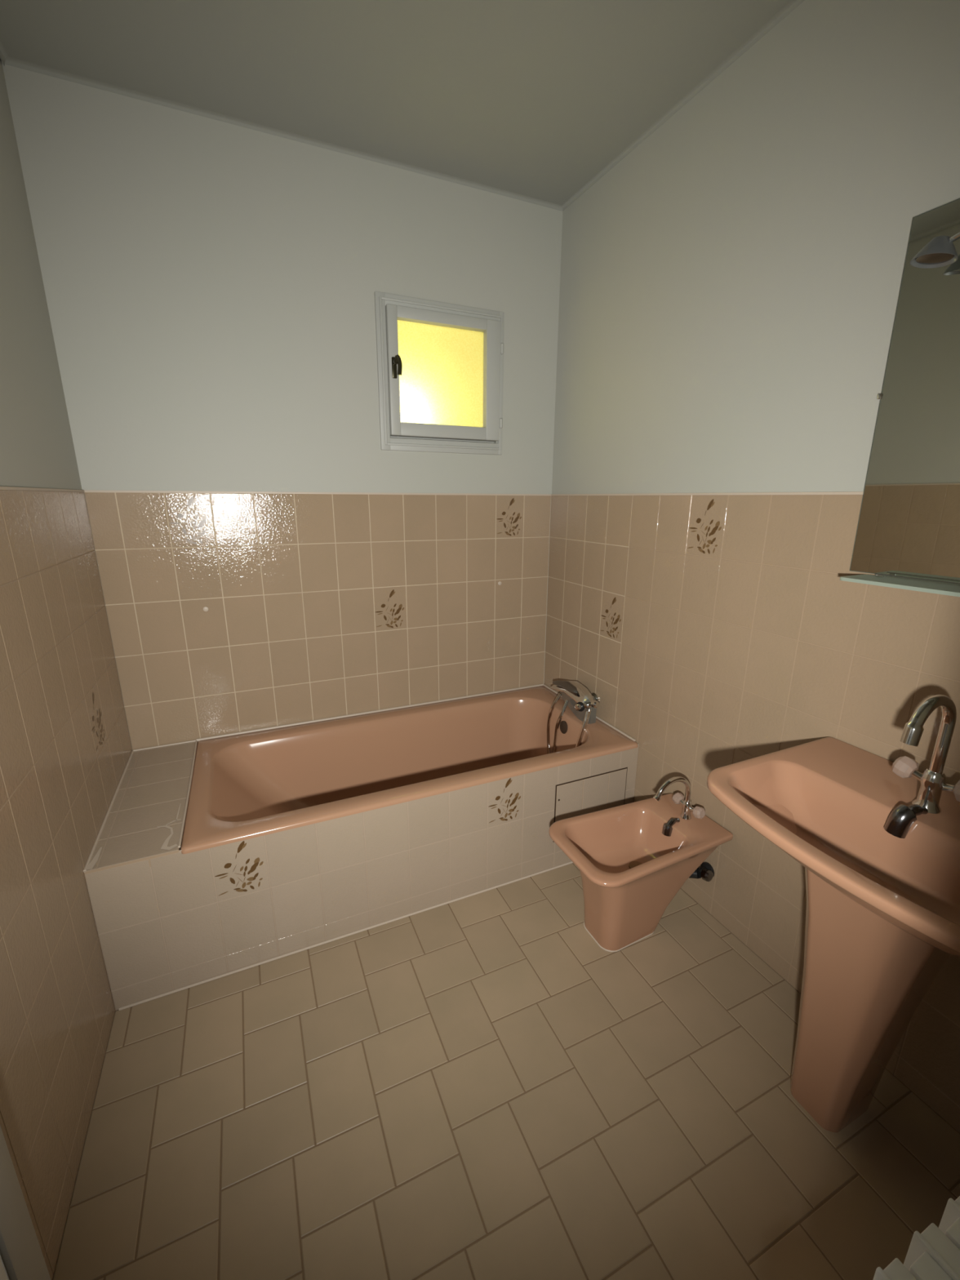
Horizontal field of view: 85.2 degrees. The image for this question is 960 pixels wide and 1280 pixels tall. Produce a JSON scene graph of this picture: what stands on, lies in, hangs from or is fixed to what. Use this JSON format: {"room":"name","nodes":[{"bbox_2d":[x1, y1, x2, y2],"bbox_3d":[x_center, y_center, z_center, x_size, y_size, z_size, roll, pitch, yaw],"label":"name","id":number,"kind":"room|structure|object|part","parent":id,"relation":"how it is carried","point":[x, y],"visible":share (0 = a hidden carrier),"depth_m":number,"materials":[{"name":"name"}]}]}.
{"room":"bathroom","nodes":[
{"label":"bathroom","id":0,"kind":"room"},
{"bbox_2d":[0,58,132,1279],"bbox_3d":[-0.925,-0.089,0.773,0.102,2.665,2.406,-6,17,-23],"label":"wall","id":1,"kind":"structure","parent":0,"point":[65,744],"depth_m":1.28,"materials":[{"name":"paint"}]},
{"bbox_2d":[1,62,562,750],"bbox_3d":[-0.537,-0.496,2.273,2.090,2.665,0.122,-6,17,-23],"label":"wall","id":2,"kind":"structure","parent":0,"point":[210,285],"depth_m":2.02,"materials":[{"name":"paint"}]},
{"bbox_2d":[203,606,208,611],"bbox_3d":[-1.079,-0.121,2.052,0.019,0.019,0.003,-6,17,-23],"label":"plug","id":3,"kind":"object","parent":2,"relation":"attached to","point":[205,609],"visible":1,"depth_m":2.05,"materials":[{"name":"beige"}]},
{"bbox_2d":[373,291,504,455],"bbox_3d":[-0.165,-1.110,2.237,0.563,0.582,0.175,-6,17,-23],"label":"window","id":4,"kind":"structure","parent":2,"relation":"in","point":[440,365],"depth_m":2.21,"materials":[{"name":"paint"}]},
{"bbox_3d":[-0.331,-1.095,2.088,0.033,0.081,0.043,-6,17,-23],"label":"handle","id":5,"kind":"part","parent":4,"relation":"part of","materials":[{"name":"brown metal"}]},
{"bbox_3d":[-0.164,-1.121,2.224,0.410,0.406,0.004,-6,17,-23],"label":"pane","id":6,"kind":"part","parent":4,"relation":"part of","materials":[{"name":"yellow glass"}]},
{"bbox_2d":[0,0,804,211],"bbox_3d":[0.057,-1.478,0.661,2.090,0.118,2.970,-6,17,-23],"label":"ceiling","id":7,"kind":"structure","parent":0,"point":[531,101],"depth_m":1.51,"materials":[{"name":"paint"}]},
{"bbox_2d":[52,862,959,1279],"bbox_3d":[0.074,1.200,1.318,2.090,0.100,3.120,-6,17,-23],"label":"floor","id":8,"kind":"structure","parent":0,"point":[473,1087],"depth_m":1.25,"materials":[{"name":"tile"}]},
{"bbox_2d":[83,684,639,1010],"bbox_3d":[-0.360,0.661,2.169,1.890,0.492,0.765,-6,17,-23],"label":"surround","id":9,"kind":"object","parent":8,"relation":"on","point":[168,921],"visible":0.93,"depth_m":1.71,"materials":[{"name":"tile"}]},
{"bbox_2d":[180,685,637,853],"bbox_3d":[-0.257,0.609,2.203,1.660,0.391,0.762,-6,17,-23],"label":"bathtub","id":10,"kind":"object","parent":9,"relation":"in","point":[245,786],"visible":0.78,"depth_m":2.27,"materials":[{"name":"pink ceramic"}]},
{"bbox_2d":[546,680,599,753],"bbox_3d":[0.410,0.452,2.461,0.210,0.521,0.344,-6,17,-23],"label":"mixer tap","id":11,"kind":"object","parent":10,"relation":"attached to","point":[584,704],"visible":0.73,"depth_m":2.38,"materials":[{"name":"silver metal"}]},
{"bbox_3d":[0.435,0.296,2.301,0.034,0.031,0.030,-13,20,-40],"label":"diverter knob","id":12,"kind":"part","parent":11,"relation":"part of","materials":[{"name":"silver metal"}]},
{"bbox_3d":[0.503,0.281,2.280,0.034,0.035,0.032,-6,17,-23],"label":"temperature knob","id":13,"kind":"part","parent":11,"relation":"part of","materials":[{"name":"silver metal"}]},
{"bbox_3d":[0.452,0.668,2.122,0.348,0.256,0.007,-6,17,-23],"label":"access panel","id":14,"kind":"part","parent":9,"relation":"part of","materials":[{"name":"tile"}]},
{"bbox_2d":[548,776,733,951],"bbox_3d":[0.536,0.742,1.785,0.564,0.544,0.336,-6,17,-23],"label":"bidet","id":15,"kind":"object","parent":8,"relation":"on","point":[632,860],"visible":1,"depth_m":1.76,"materials":[{"name":"pink ceramic"}]},
{"bbox_3d":[0.660,0.521,1.782,0.164,0.114,0.022,-6,17,-23],"label":"spout","id":16,"kind":"part","parent":15,"relation":"part of","materials":[{"name":"silver metal"}]},
{"bbox_2d":[672,792,705,819],"bbox_3d":[0.730,0.592,1.835,0.046,0.065,0.132,-6,17,-23],"label":"tap","id":17,"kind":"object","parent":15,"relation":"on","point":[682,809],"depth_m":1.83,"materials":[{"name":"silver metal"}]},
{"bbox_2d":[706,694,959,1132],"bbox_3d":[0.839,0.641,1.119,0.534,1.091,0.626,-6,17,-23],"label":"washbasin","id":18,"kind":"object","parent":8,"relation":"on","point":[876,838],"visible":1,"depth_m":1.14,"materials":[{"name":"pink ceramic"}]},
{"bbox_2d":[706,737,959,957],"bbox_3d":[0.840,0.450,1.067,0.534,0.176,0.626,-6,17,-23],"label":"basin","id":19,"kind":"object","parent":18,"relation":"in","point":[830,804],"depth_m":1.11,"materials":[{"name":"pink ceramic"}]},
{"bbox_2d":[892,755,959,813],"bbox_3d":[0.943,0.309,1.088,0.054,0.089,0.151,-6,17,-23],"label":"tap","id":20,"kind":"object","parent":18,"relation":"on","point":[933,781],"depth_m":1.09,"materials":[{"name":"silver metal"}]},
{"bbox_3d":[0.881,0.194,1.028,0.154,0.181,0.028,-6,17,-23],"label":"spout","id":21,"kind":"part","parent":18,"relation":"part of","materials":[{"name":"silver metal"}]},
{"bbox_2d":[872,1195,959,1279],"bbox_3d":[0.715,1.000,0.720,0.824,0.604,0.136,-6,17,-23],"label":"radiator","id":22,"kind":"object","parent":8,"relation":"on","point":[932,1254],"visible":1,"depth_m":0.61,"materials":[{"name":"white metal"}]},
{"bbox_2d":[543,0,959,1133],"bbox_3d":[0.887,-0.296,1.565,0.102,2.665,2.406,-6,17,-23],"label":"wall","id":23,"kind":"structure","parent":0,"point":[730,288],"depth_m":1.55,"materials":[{"name":"paint"}]},
{"bbox_2d":[688,862,714,881],"bbox_3d":[0.760,0.837,1.885,0.156,0.091,0.085,8,17,26],"label":"angle valve","id":24,"kind":"object","parent":23,"relation":"attached to","point":[706,871],"visible":0.38,"depth_m":1.85,"materials":[{"name":"black plastic"}]},
{"bbox_3d":[0.800,0.829,1.837,0.039,0.043,0.034,-6,17,-23],"label":"valve knob","id":25,"kind":"part","parent":24,"relation":"part of","materials":[{"name":"silver metal"}]},
{"bbox_2d":[840,573,959,596],"bbox_3d":[1.039,-0.078,1.000,0.117,0.026,0.623,-6,17,-23],"label":"glass shelf","id":26,"kind":"object","parent":23,"relation":"attached to","point":[880,580],"visible":1,"depth_m":1.16,"materials":[{"name":"grey"}]},
{"bbox_3d":[1.062,-0.093,1.017,0.005,0.005,0.540,-6,17,-23],"label":"rail","id":27,"kind":"part","parent":26,"relation":"part of","materials":[{"name":"silver metal"}]},
{"bbox_2d":[849,198,959,582],"bbox_3d":[1.086,-0.459,0.919,0.019,0.763,0.715,-6,17,-23],"label":"mirror","id":28,"kind":"object","parent":23,"relation":"attached to","point":[908,526],"visible":1,"depth_m":1.16,"materials":[{"name":"grey mirror"}]},
{"bbox_2d":[910,232,959,268],"bbox_3d":[0.951,-0.780,1.002,0.078,0.066,0.193,-11,19,-35],"label":"spotlight","id":29,"kind":"object","parent":28,"relation":"attached to","point":[940,251],"visible":1,"depth_m":1.04,"materials":[{"name":"silver metal"}]},
{"bbox_3d":[0.917,-0.778,1.050,0.066,0.025,0.066,-6,17,-23],"label":"bulb","id":30,"kind":"part","parent":29,"relation":"part of","materials":[{"name":"white glass"}]},
{"bbox_3d":[0.960,-0.780,0.987,0.120,0.022,0.033,14,20,41],"label":"lamp arm","id":31,"kind":"part","parent":29,"relation":"part of","materials":[{"name":"silver metal"}]},
{"bbox_3d":[0.445,0.079,0.178,2.090,2.665,0.150,-6,17,-23],"label":"wall","id":32,"kind":"structure","parent":0,"visible":0},
{"bbox_2d":[0,1125,50,1279],"bbox_3d":[-0.589,0.355,0.313,0.035,2.037,0.806,-6,17,-23],"label":"door","id":33,"kind":"structure","parent":32,"relation":"in","point":[21,1256],"depth_m":0.82,"materials":[{"name":"grey paint"}]},
{"bbox_3d":[-0.585,0.787,0.443,0.006,0.720,0.629,-6,17,-23],"label":"panel","id":34,"kind":"part","parent":33,"relation":"part of","materials":[{"name":"white wood"}]}
]}

